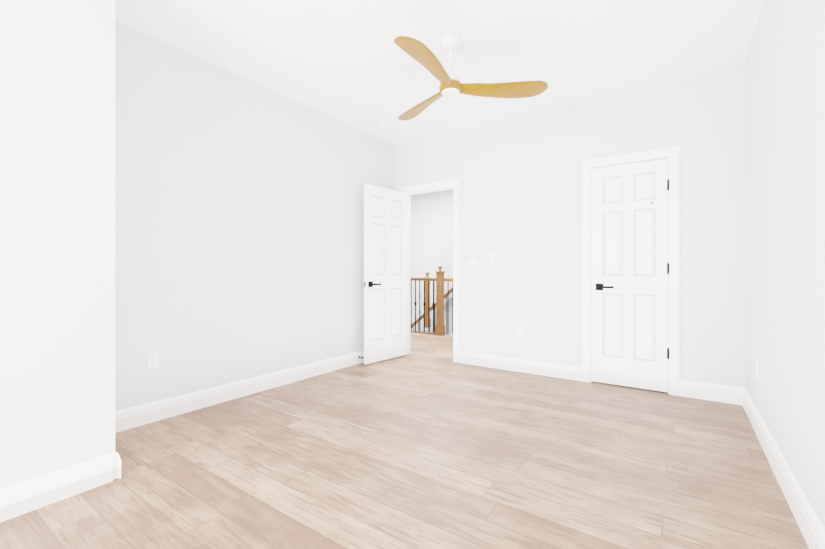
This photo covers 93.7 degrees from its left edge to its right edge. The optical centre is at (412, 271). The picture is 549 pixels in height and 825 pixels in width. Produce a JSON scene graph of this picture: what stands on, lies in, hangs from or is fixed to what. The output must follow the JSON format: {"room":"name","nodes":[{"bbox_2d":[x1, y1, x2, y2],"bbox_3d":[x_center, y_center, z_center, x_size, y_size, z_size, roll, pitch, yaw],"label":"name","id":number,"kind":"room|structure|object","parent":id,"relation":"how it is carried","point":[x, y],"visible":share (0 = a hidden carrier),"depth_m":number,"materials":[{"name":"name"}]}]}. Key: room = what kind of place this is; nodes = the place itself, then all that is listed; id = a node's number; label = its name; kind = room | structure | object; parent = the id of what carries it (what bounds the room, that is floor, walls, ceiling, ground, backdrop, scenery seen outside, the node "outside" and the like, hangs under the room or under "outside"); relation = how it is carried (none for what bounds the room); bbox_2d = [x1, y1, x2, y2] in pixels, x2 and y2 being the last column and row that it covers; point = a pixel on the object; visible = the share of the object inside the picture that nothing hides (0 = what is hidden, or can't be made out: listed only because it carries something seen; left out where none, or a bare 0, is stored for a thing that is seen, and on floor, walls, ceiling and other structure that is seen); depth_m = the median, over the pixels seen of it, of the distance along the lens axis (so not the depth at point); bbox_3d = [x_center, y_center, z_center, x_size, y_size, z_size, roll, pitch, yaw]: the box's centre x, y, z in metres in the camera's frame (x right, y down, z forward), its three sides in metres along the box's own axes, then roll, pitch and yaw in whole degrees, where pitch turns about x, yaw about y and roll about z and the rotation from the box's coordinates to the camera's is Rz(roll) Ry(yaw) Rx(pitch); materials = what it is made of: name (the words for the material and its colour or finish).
{"room":"empty bedroom","nodes":[
{"label":"empty bedroom","id":0,"kind":"room"},
{"bbox_2d":[0,0,114,488],"bbox_3d":[-2.520,-0.300,1.220,0.808,2.700,2.377,0,0,35],"label":"wall","id":1,"kind":"structure","parent":0,"point":[57,234],"depth_m":1.78,"materials":[{"name":"white paint"}]},
{"bbox_2d":[0,451,120,522],"bbox_3d":[-2.132,0.983,1.053,0.019,0.135,2.246,0,0,35],"label":"baseboard","id":2,"kind":"structure","parent":1,"relation":"attached to","point":[24,497],"depth_m":1.77,"materials":[{"name":"white wood"}]},
{"bbox_2d":[115,21,394,410],"bbox_3d":[-1.174,-0.300,3.767,0.120,2.700,3.383,0,0,35],"label":"wall","id":3,"kind":"structure","parent":0,"point":[239,228],"depth_m":3.15,"materials":[{"name":"white paint"}]},
{"bbox_2d":[148,351,158,368],"bbox_3d":[-1.821,0.620,2.720,0.009,0.115,0.070,0,0,35],"label":"electrical outlet","id":4,"kind":"object","parent":3,"relation":"attached to","point":[153,359],"visible":1,"depth_m":2.72,"materials":[{"name":"white plastic"}]},
{"bbox_2d":[115,350,363,432],"bbox_3d":[-1.141,0.983,3.683,0.030,0.135,3.243,0,0,35],"label":"baseboard","id":5,"kind":"structure","parent":3,"relation":"attached to","point":[125,419],"depth_m":3.12,"materials":[{"name":"white wood"}]},
{"bbox_2d":[0,332,808,548],"bbox_3d":[-0.815,1.080,3.021,5.860,0.060,7.280,0,0,35],"label":"floor","id":6,"kind":"structure","parent":0,"point":[426,442],"depth_m":2.03,"materials":[{"name":"brown wood"}]},
{"bbox_2d":[410,265,452,335],"bbox_3d":[0.670,1.111,6.822,4.065,3.459,0.988,0,0,35],"label":"railing","id":7,"kind":"object","parent":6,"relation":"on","point":[437,307],"visible":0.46,"depth_m":6.61,"materials":[{"name":"brown wood"}]},
{"bbox_2d":[410,189,452,332],"bbox_3d":[1.883,0.500,6.918,5.860,4.300,0.120,0,0,35],"label":"wall","id":8,"kind":"structure","parent":0,"point":[426,209],"depth_m":7.95,"materials":[{"name":"white paint"}]},
{"bbox_2d":[115,0,764,144],"bbox_3d":[-0.485,-1.690,3.498,5.860,0.080,8.440,0,0,35],"label":"ceiling","id":9,"kind":"structure","parent":0,"point":[351,63],"depth_m":2.82,"materials":[{"name":"white paint"}]},
{"bbox_2d":[377,124,387,130],"bbox_3d":[-0.336,-1.632,4.385,0.124,0.036,0.124,0,0,35],"label":"smoke detector","id":10,"kind":"object","parent":9,"relation":"attached to","point":[382,127],"visible":0.98,"depth_m":4.35,"materials":[{"name":"white plastic"}]},
{"bbox_2d":[394,33,547,120],"bbox_3d":[0.176,-1.454,2.655,1.207,0.391,1.123,0,0,35],"label":"ceiling fan","id":11,"kind":"object","parent":9,"relation":"hanging from","point":[451,84],"visible":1,"depth_m":2.71,"materials":[{"name":"brown wood"}]},
{"bbox_2d":[442,210,452,334],"bbox_3d":[1.252,0.725,7.191,1.530,3.850,0.150,0,0,35],"label":"wall","id":12,"kind":"structure","parent":0,"point":[447,241],"depth_m":7.50,"materials":[{"name":"grey paint"}]},
{"bbox_2d":[395,63,744,387],"bbox_3d":[1.230,-0.300,4.087,3.710,2.700,0.120,0,0,35],"label":"wall","id":13,"kind":"structure","parent":0,"point":[520,177],"depth_m":3.79,"materials":[{"name":"white paint"}]},
{"bbox_2d":[364,184,406,363],"bbox_3d":[-0.305,0.023,4.627,0.147,2.030,0.704,0,0,41],"label":"hall door","id":14,"kind":"structure","parent":13,"relation":"in","point":[385,273],"depth_m":4.58,"materials":[{"name":"white wood"}]},
{"bbox_2d":[399,179,459,362],"bbox_3d":[0.226,-0.015,4.782,0.862,2.130,0.158,0,0,35],"label":"door frame","id":15,"kind":"structure","parent":13,"relation":"attached to","point":[454,184],"depth_m":4.52,"materials":[{"name":"white wood"}]},
{"bbox_2d":[468,259,477,264],"bbox_3d":[0.683,-0.110,4.386,0.115,0.070,0.011,0,0,35],"label":"switch plate","id":16,"kind":"object","parent":13,"relation":"attached to","point":[472,261],"visible":1,"depth_m":4.38,"materials":[{"name":"white plastic"}]},
{"bbox_2d":[489,253,494,263],"bbox_3d":[0.873,-0.150,4.255,0.070,0.115,0.010,0,0,35],"label":"light switch","id":17,"kind":"object","parent":13,"relation":"attached to","point":[491,258],"visible":1,"depth_m":4.25,"materials":[{"name":"white plastic"}]},
{"bbox_2d":[459,351,581,380],"bbox_3d":[1.087,0.983,4.101,1.331,0.135,0.019,0,0,35],"label":"baseboard","id":18,"kind":"structure","parent":13,"relation":"attached to","point":[563,371],"depth_m":4.04,"materials":[{"name":"white wood"}]},
{"bbox_2d":[592,158,668,391],"bbox_3d":[1.969,0.028,3.523,0.612,2.020,0.147,0,0,35],"label":"closet door","id":19,"kind":"structure","parent":13,"relation":"in","point":[630,273],"depth_m":3.50,"materials":[{"name":"white wood"}]},
{"bbox_2d":[582,146,679,395],"bbox_3d":[1.986,-0.010,3.553,0.770,2.120,0.140,0,0,35],"label":"door frame","id":20,"kind":"structure","parent":13,"relation":"attached to","point":[672,154],"depth_m":3.34,"materials":[{"name":"white wood"}]},
{"bbox_2d":[680,380,739,404],"bbox_3d":[2.434,0.983,3.168,0.405,0.135,0.019,0,0,35],"label":"baseboard","id":21,"kind":"structure","parent":13,"relation":"attached to","point":[691,389],"depth_m":3.16,"materials":[{"name":"white wood"}]},
{"bbox_2d":[745,0,824,529],"bbox_3d":[1.106,-0.300,0.754,0.120,2.700,5.740,0,0,35],"label":"wall","id":22,"kind":"structure","parent":0,"point":[785,205],"depth_m":1.83,"materials":[{"name":"white paint"}]},
{"bbox_2d":[740,388,824,548],"bbox_3d":[1.049,0.983,0.795,0.019,0.135,5.500,0,0,35],"label":"baseboard","id":23,"kind":"structure","parent":22,"relation":"attached to","point":[809,524],"depth_m":1.78,"materials":[{"name":"white wood"}]}
]}

